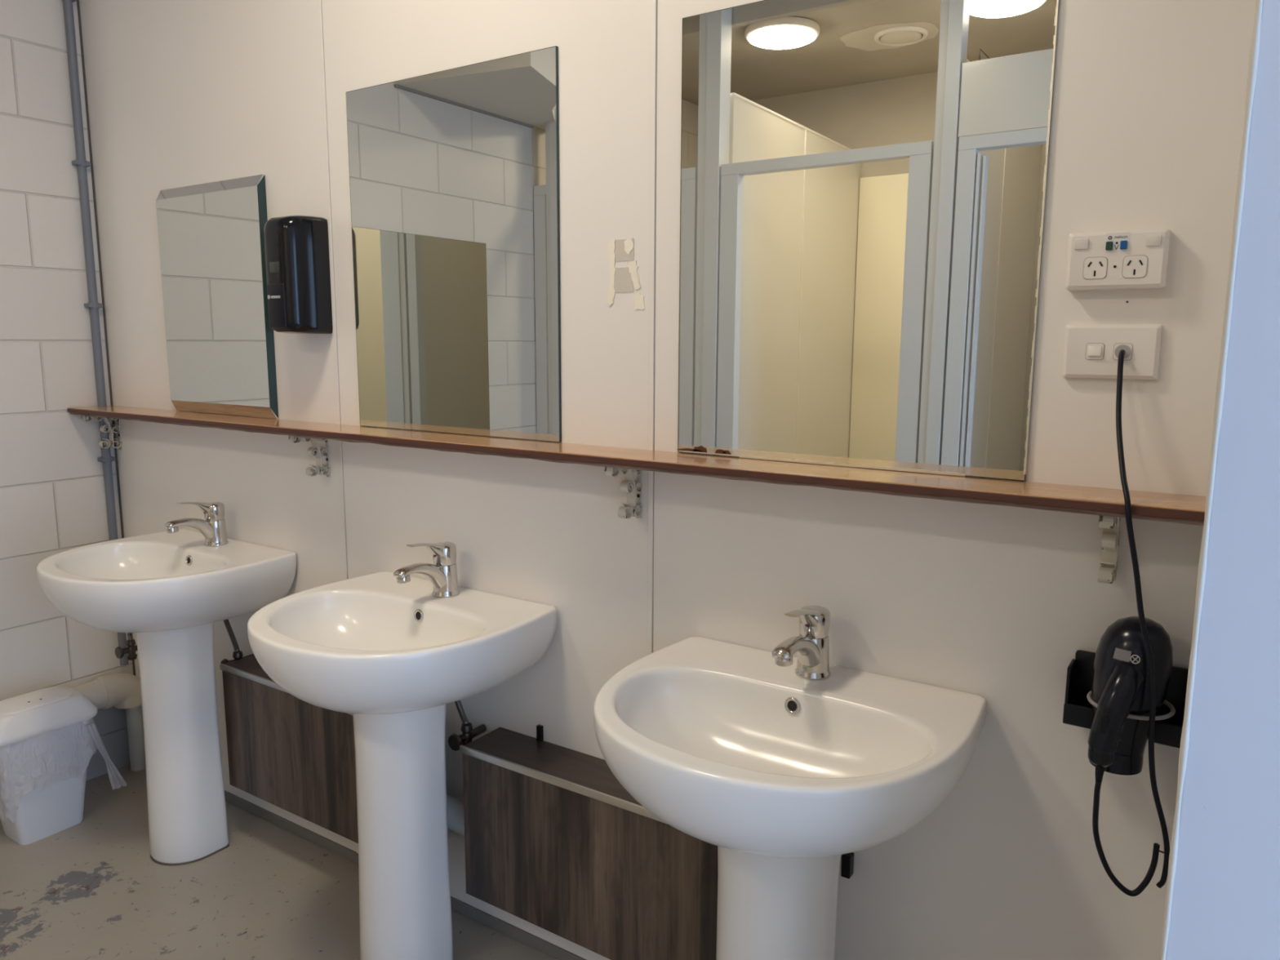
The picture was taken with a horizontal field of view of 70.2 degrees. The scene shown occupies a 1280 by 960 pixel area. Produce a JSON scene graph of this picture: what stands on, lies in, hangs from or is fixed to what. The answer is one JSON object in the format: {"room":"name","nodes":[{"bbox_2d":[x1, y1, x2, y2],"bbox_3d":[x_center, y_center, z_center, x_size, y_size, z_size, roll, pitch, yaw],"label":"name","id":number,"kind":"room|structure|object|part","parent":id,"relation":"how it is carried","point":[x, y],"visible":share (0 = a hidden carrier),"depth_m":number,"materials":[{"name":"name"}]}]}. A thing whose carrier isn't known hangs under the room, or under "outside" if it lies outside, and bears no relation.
{"room":"public restroom","nodes":[
{"label":"public restroom","id":0,"kind":"room"},
{"bbox_2d":[0,0,133,781],"bbox_3d":[-2.607,-0.221,1.268,0.100,2.693,3.750,6,10,33],"label":"wall","id":1,"kind":"structure","parent":0,"point":[53,500],"depth_m":2.57,"materials":[{"name":"paint"}]},
{"bbox_2d":[62,0,128,665],"bbox_3d":[-1.591,-0.594,2.641,0.030,2.355,0.040,6,10,33],"label":"conduit","id":2,"kind":"object","parent":1,"relation":"attached to","point":[81,162],"visible":0.91,"depth_m":2.63,"materials":[{"name":"grey"}]},
{"bbox_2d":[79,0,356,851],"bbox_3d":[-1.144,-0.407,2.419,1.038,2.663,0.011,6,10,33],"label":"wall panel","id":3,"kind":"object","parent":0,"point":[181,93],"visible":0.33,"depth_m":2.38,"materials":[{"name":"white paint"}]},
{"bbox_2d":[81,415,122,449],"bbox_3d":[-1.585,-0.144,2.687,0.019,0.118,0.101,6,10,33],"label":"shelf bracket","id":4,"kind":"object","parent":3,"relation":"attached to","point":[108,428],"visible":0.85,"depth_m":2.70,"materials":[{"name":"metal"}]},
{"bbox_2d":[115,632,137,660],"bbox_3d":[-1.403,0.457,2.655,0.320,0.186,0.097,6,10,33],"label":"valve","id":5,"kind":"object","parent":3,"relation":"attached to","point":[131,648],"visible":0.57,"depth_m":2.72,"materials":[{"name":"grey metal"}]},
{"bbox_3d":[-1.544,0.512,2.707,0.038,0.036,0.012,6,10,33],"label":"handle","id":6,"kind":"part","parent":5,"relation":"part of","materials":[{"name":"grey metal"}]},
{"bbox_2d":[155,174,278,418],"bbox_3d":[-1.102,-0.465,2.362,0.452,0.591,0.021,6,10,33],"label":"mirror","id":7,"kind":"object","parent":3,"relation":"attached to","point":[220,337],"visible":0.97,"depth_m":2.34,"materials":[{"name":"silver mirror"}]},
{"bbox_2d":[220,618,253,663],"bbox_3d":[-1.097,0.431,2.448,0.104,0.164,0.092,6,10,33],"label":"valve","id":8,"kind":"object","parent":3,"relation":"attached to","point":[237,654],"visible":0.54,"depth_m":2.43,"materials":[{"name":"grey"}]},
{"bbox_3d":[-1.091,0.490,2.405,0.038,0.036,0.012,6,10,33],"label":"handle","id":9,"kind":"part","parent":8,"relation":"part of","materials":[{"name":"grey metal"}]},
{"bbox_2d":[263,215,333,333],"bbox_3d":[-0.795,-0.471,2.101,0.116,0.264,0.110,6,10,33],"label":"soap dispenser","id":10,"kind":"object","parent":3,"relation":"attached to","point":[297,257],"visible":1,"depth_m":2.06,"materials":[{"name":"black plastic"}]},
{"bbox_2d":[288,435,330,476],"bbox_3d":[-0.782,-0.060,2.161,0.019,0.118,0.101,6,10,33],"label":"shelf bracket","id":11,"kind":"object","parent":3,"relation":"attached to","point":[317,468],"visible":0.74,"depth_m":2.17,"materials":[{"name":"metal"}]},
{"bbox_2d":[317,0,358,853],"bbox_3d":[-0.715,-0.360,2.130,0.011,2.663,0.003,6,10,33],"label":"trim","id":12,"kind":"structure","parent":3,"relation":"attached to","point":[319,2],"depth_m":2.11,"materials":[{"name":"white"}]},
{"bbox_2d":[0,764,557,959],"bbox_3d":[-0.822,1.348,0.308,4.400,0.100,3.750,6,10,33],"label":"floor","id":13,"kind":"structure","parent":0,"point":[91,889],"depth_m":2.19,"materials":[{"name":"paint"}]},
{"bbox_2d":[0,685,126,844],"bbox_3d":[-1.620,0.767,2.496,0.188,0.376,0.316,6,10,33],"label":"waste bin","id":14,"kind":"object","parent":13,"relation":"on","point":[49,736],"visible":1,"depth_m":2.43,"materials":[{"name":"white plastic"}]},
{"bbox_3d":[-1.635,0.627,2.456,0.170,0.068,0.268,6,10,33],"label":"lid","id":15,"kind":"part","parent":14,"relation":"part of","materials":[{"name":"white plastic"}]},
{"bbox_2d":[71,672,146,771],"bbox_3d":[-1.716,0.775,2.601,0.101,0.327,0.623,6,10,33],"label":"pipe","id":16,"kind":"object","parent":13,"relation":"on","point":[120,690],"visible":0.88,"depth_m":2.76,"materials":[{"name":"beige plastic"}]},
{"bbox_2d":[36,502,296,865],"bbox_3d":[-1.215,0.521,2.317,0.551,0.919,0.466,6,10,33],"label":"basin","id":17,"kind":"object","parent":13,"relation":"on","point":[170,588],"visible":1,"depth_m":2.29,"materials":[{"name":"white ceramic"}]},
{"bbox_2d":[164,502,228,546],"bbox_3d":[-1.147,0.115,2.356,0.058,0.126,0.162,6,10,33],"label":"mixer tap","id":18,"kind":"object","parent":17,"relation":"on","point":[213,528],"depth_m":2.37,"materials":[{"name":"silver metal"}]},
{"bbox_2d":[247,542,557,959],"bbox_3d":[-0.511,0.595,1.857,0.551,0.919,0.466,6,10,33],"label":"basin","id":19,"kind":"object","parent":13,"relation":"on","point":[388,650],"visible":1,"depth_m":1.84,"materials":[{"name":"white ceramic"}]},
{"bbox_2d":[393,542,459,597],"bbox_3d":[-0.444,0.189,1.895,0.058,0.126,0.162,6,10,33],"label":"mixer tap","id":20,"kind":"object","parent":19,"relation":"on","point":[442,574],"depth_m":1.91,"materials":[{"name":"silver metal"}]},
{"bbox_2d":[593,605,986,959],"bbox_3d":[0.186,0.669,1.400,0.551,0.919,0.466,6,10,33],"label":"basin","id":21,"kind":"object","parent":13,"relation":"on","point":[788,765],"visible":1,"depth_m":1.36,"materials":[{"name":"white ceramic"}]},
{"bbox_2d":[771,605,831,679],"bbox_3d":[0.254,0.262,1.438,0.058,0.126,0.162,6,10,33],"label":"mixer tap","id":22,"kind":"object","parent":21,"relation":"on","point":[811,646],"depth_m":1.46,"materials":[{"name":"silver metal"}]},
{"bbox_2d":[320,0,650,959],"bbox_3d":[-0.343,-0.322,1.895,0.881,2.663,0.011,6,10,33],"label":"wall panel","id":23,"kind":"object","parent":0,"point":[536,531],"visible":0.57,"depth_m":1.82,"materials":[{"name":"white paint"}]},
{"bbox_2d":[219,654,358,843],"bbox_3d":[-0.775,0.664,2.253,0.682,0.334,0.119,6,10,33],"label":"box","id":24,"kind":"object","parent":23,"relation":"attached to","point":[293,754],"visible":0.45,"depth_m":2.25,"materials":[{"name":"brown wood"}]},
{"bbox_3d":[-0.772,0.508,2.232,0.670,0.014,0.112,6,10,33],"label":"panel","id":25,"kind":"part","parent":24,"relation":"part of","materials":[{"name":"brown wood"}]},
{"bbox_3d":[-0.805,0.514,2.183,0.682,0.016,0.006,6,10,33],"label":"edge trim","id":26,"kind":"part","parent":24,"relation":"part of","materials":[{"name":"silver metal"}]},
{"bbox_2d":[446,791,464,837],"bbox_3d":[-0.417,0.739,2.026,0.193,0.086,0.064,6,10,33],"label":"drain pipe","id":27,"kind":"object","parent":24,"relation":"attached to","point":[455,820],"visible":0.22,"depth_m":1.99,"materials":[{"name":"grey plastic"}]},
{"bbox_2d":[346,45,561,442],"bbox_3d":[-0.401,-0.464,1.902,0.591,0.736,0.006,6,10,33],"label":"wall mirror","id":28,"kind":"object","parent":23,"relation":"attached to","point":[454,173],"visible":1,"depth_m":1.88,"materials":[{"name":"clear glass"}]},
{"bbox_2d":[448,699,486,751],"bbox_3d":[-0.391,0.503,1.986,0.085,0.162,0.092,6,10,33],"label":"valve","id":29,"kind":"object","parent":23,"relation":"attached to","point":[455,740],"visible":0.59,"depth_m":1.97,"materials":[{"name":"grey metal"}]},
{"bbox_3d":[-0.394,0.560,1.948,0.038,0.036,0.012,6,10,33],"label":"handle","id":30,"kind":"part","parent":29,"relation":"part of","materials":[{"name":"grey"}]},
{"bbox_2d":[536,724,543,741],"bbox_3d":[-0.211,0.534,1.924,0.012,0.032,0.008,6,10,33],"label":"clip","id":31,"kind":"object","parent":23,"relation":"attached to","point":[540,731],"visible":1,"depth_m":1.92,"materials":[{"name":"black plastic"}]},
{"bbox_2d":[459,727,718,959],"bbox_3d":[-0.070,0.739,1.792,0.657,0.334,0.119,6,10,33],"label":"box","id":32,"kind":"object","parent":23,"relation":"attached to","point":[554,842],"visible":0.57,"depth_m":1.76,"materials":[{"name":"brown wood"}]},
{"bbox_3d":[-0.068,0.582,1.770,0.645,0.014,0.112,6,10,33],"label":"panel","id":33,"kind":"part","parent":32,"relation":"part of","materials":[{"name":"brown wood"}]},
{"bbox_3d":[-0.101,0.589,1.721,0.657,0.016,0.006,6,10,33],"label":"edge trim","id":34,"kind":"part","parent":32,"relation":"part of","materials":[{"name":"silver metal"}]},
{"bbox_2d":[604,466,642,519],"bbox_3d":[-0.029,0.020,1.668,0.019,0.118,0.101,6,10,33],"label":"shelf bracket","id":35,"kind":"object","parent":23,"relation":"attached to","point":[630,486],"visible":0.82,"depth_m":1.68,"materials":[{"name":"metal"}]},
{"bbox_2d":[605,238,644,310],"bbox_3d":[-0.027,-0.375,1.667,0.087,0.129,0.002,6,10,33],"label":"residue","id":36,"kind":"object","parent":23,"relation":"attached to","point":[621,279],"visible":1,"depth_m":1.67,"materials":[{"name":"beige"}]},
{"bbox_2d":[66,405,1206,525],"bbox_3d":[-0.446,-0.083,1.916,2.812,0.020,0.128,6,10,33],"label":"wall shelf","id":37,"kind":"object","parent":23,"relation":"attached to","point":[1147,505],"visible":0.95,"depth_m":1.47,"materials":[{"name":"brown wood"}]},
{"bbox_2d":[647,0,656,654],"bbox_3d":[0.021,-0.283,1.648,0.011,2.663,0.003,6,10,33],"label":"trim","id":38,"kind":"structure","parent":23,"relation":"attached to","point":[653,2],"depth_m":1.64,"materials":[{"name":"white"}]},
{"bbox_2d":[652,0,1256,959],"bbox_3d":[0.396,-0.244,1.411,0.888,2.663,0.011,6,10,33],"label":"wall panel","id":39,"kind":"object","parent":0,"point":[996,603],"visible":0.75,"depth_m":1.35,"materials":[{"name":"white paint"}]},
{"bbox_2d":[840,852,853,878],"bbox_3d":[0.354,0.656,1.556,0.016,0.040,0.020,6,10,33],"label":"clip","id":40,"kind":"object","parent":39,"relation":"attached to","point":[847,859],"visible":0.87,"depth_m":1.55,"materials":[{"name":"black plastic"}]},
{"bbox_2d":[677,0,1059,480],"bbox_3d":[0.316,-0.388,1.432,0.593,0.736,0.006,6,10,33],"label":"wall mirror","id":41,"kind":"object","parent":39,"relation":"attached to","point":[864,182],"visible":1,"depth_m":1.41,"materials":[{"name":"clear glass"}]},
{"bbox_2d":[1097,515,1120,583],"bbox_3d":[0.634,0.089,1.234,0.019,0.118,0.101,6,10,33],"label":"shelf bracket","id":42,"kind":"object","parent":39,"relation":"attached to","point":[1107,572],"visible":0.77,"depth_m":1.24,"materials":[{"name":"metal"}]},
{"bbox_2d":[1062,324,1162,379],"bbox_3d":[0.640,-0.175,1.240,0.117,0.073,0.018,6,10,33],"label":"outlet","id":43,"kind":"object","parent":39,"relation":"attached to","point":[1090,351],"visible":1,"depth_m":1.24,"materials":[{"name":"white plastic"}]},
{"bbox_2d":[1087,346,1102,356],"bbox_3d":[0.621,-0.176,1.245,0.017,0.014,0.004,6,2,33],"label":"rocker switch","id":44,"kind":"object","parent":43,"relation":"attached to","point":[1093,351],"depth_m":1.24,"materials":[{"name":"white plastic"}]},
{"bbox_2d":[1087,349,1173,896],"bbox_3d":[0.654,0.195,1.192,0.117,0.721,0.146,6,10,33],"label":"hair dryer","id":45,"kind":"object","parent":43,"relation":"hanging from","point":[1133,662],"visible":0.99,"depth_m":1.18,"materials":[{"name":"black plastic"}]},
{"bbox_2d":[1099,715,1108,733],"bbox_3d":[0.594,0.314,1.167,0.008,0.020,0.008,6,10,33],"label":"switch","id":46,"kind":"object","parent":45,"relation":"attached to","point":[1104,720],"depth_m":1.16,"materials":[{"name":"black plastic"}]},
{"bbox_3d":[0.622,0.303,1.188,0.071,0.141,0.045,-4,10,-26],"label":"handle","id":47,"kind":"part","parent":45,"relation":"part of","materials":[{"name":"black plastic"}]},
{"bbox_3d":[0.644,0.476,1.212,0.085,0.160,0.017,2,9,12],"label":"power cord","id":48,"kind":"part","parent":45,"relation":"part of","materials":[{"name":"black plastic"}]},
{"bbox_3d":[0.635,0.184,1.202,0.082,0.703,0.145,-3,9,-19],"label":"power cord","id":49,"kind":"part","parent":45,"relation":"part of","materials":[{"name":"black plastic"}]},
{"bbox_2d":[1065,227,1171,290],"bbox_3d":[0.636,-0.293,1.215,0.119,0.075,0.034,6,10,33],"label":"power outlet","id":50,"kind":"object","parent":39,"relation":"attached to","point":[1139,259],"visible":1,"depth_m":1.20,"materials":[{"name":"white plastic"}]},
{"bbox_2d":[1074,238,1088,249],"bbox_3d":[0.592,-0.317,1.223,0.017,0.014,0.004,6,19,33],"label":"rocker switch","id":51,"kind":"object","parent":50,"relation":"attached to","point":[1079,243],"depth_m":1.22,"materials":[{"name":"white plastic"}]},
{"bbox_2d":[1082,256,1107,279],"bbox_3d":[0.609,-0.283,1.218,0.029,0.029,0.002,6,10,33],"label":"socket","id":52,"kind":"object","parent":50,"relation":"attached to","point":[1093,267],"depth_m":1.22,"materials":[{"name":"white plastic"}]},
{"bbox_2d":[1121,254,1147,278],"bbox_3d":[0.648,-0.279,1.193,0.029,0.029,0.002,6,10,33],"label":"socket","id":53,"kind":"object","parent":50,"relation":"attached to","point":[1133,266],"depth_m":1.19,"materials":[{"name":"white plastic"}]},
{"bbox_2d":[1146,234,1161,246],"bbox_3d":[0.663,-0.309,1.177,0.017,0.014,0.004,6,19,33],"label":"rocker switch","id":54,"kind":"object","parent":50,"relation":"attached to","point":[1152,240],"depth_m":1.18,"materials":[{"name":"white plastic"}]},
{"bbox_2d":[1062,649,1188,747],"bbox_3d":[0.659,0.304,1.237,0.152,0.094,0.120,6,10,33],"label":"holder","id":55,"kind":"object","parent":39,"relation":"attached to","point":[1078,702],"visible":0.44,"depth_m":1.26,"materials":[{"name":"black plastic"}]},
{"bbox_2d":[1062,658,1093,728],"bbox_3d":[0.627,0.302,1.288,0.042,0.082,0.048,6,10,33],"label":"holder","id":56,"kind":"object","parent":55,"relation":"on","point":[1077,710],"depth_m":1.30,"materials":[{"name":"black plastic"}]},
{"bbox_2d":[1154,720,1182,747],"bbox_3d":[0.718,0.312,1.228,0.042,0.082,0.048,6,10,33],"label":"holder","id":57,"kind":"object","parent":55,"relation":"on","point":[1168,733],"depth_m":1.22,"materials":[{"name":"black plastic"}]},
{"bbox_2d":[1160,0,1279,959],"bbox_3d":[0.647,-0.147,0.881,0.125,2.693,0.631,6,10,33],"label":"door frame","id":58,"kind":"structure","parent":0,"point":[1225,904],"depth_m":0.67,"materials":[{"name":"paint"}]},
{"bbox_3d":[0.197,-0.260,1.604,4.200,2.693,0.088,6,10,33],"label":"wall","id":59,"kind":"structure","parent":0,"visible":0},
{"bbox_2d":[76,0,135,675],"bbox_3d":[-1.580,-0.452,2.703,0.005,2.663,0.015,6,10,33],"label":"trim","id":60,"kind":"structure","parent":59,"relation":"attached to","point":[77,1],"depth_m":2.67,"materials":[{"name":"grey metal"}]},
{"bbox_2d":[224,790,586,959],"bbox_3d":[-0.414,1.002,2.141,2.817,0.029,0.017,6,10,33],"label":"baseboard","id":61,"kind":"structure","parent":59,"relation":"attached to","point":[556,952],"depth_m":2.14,"materials":[{"name":"grey metal"}]}
]}

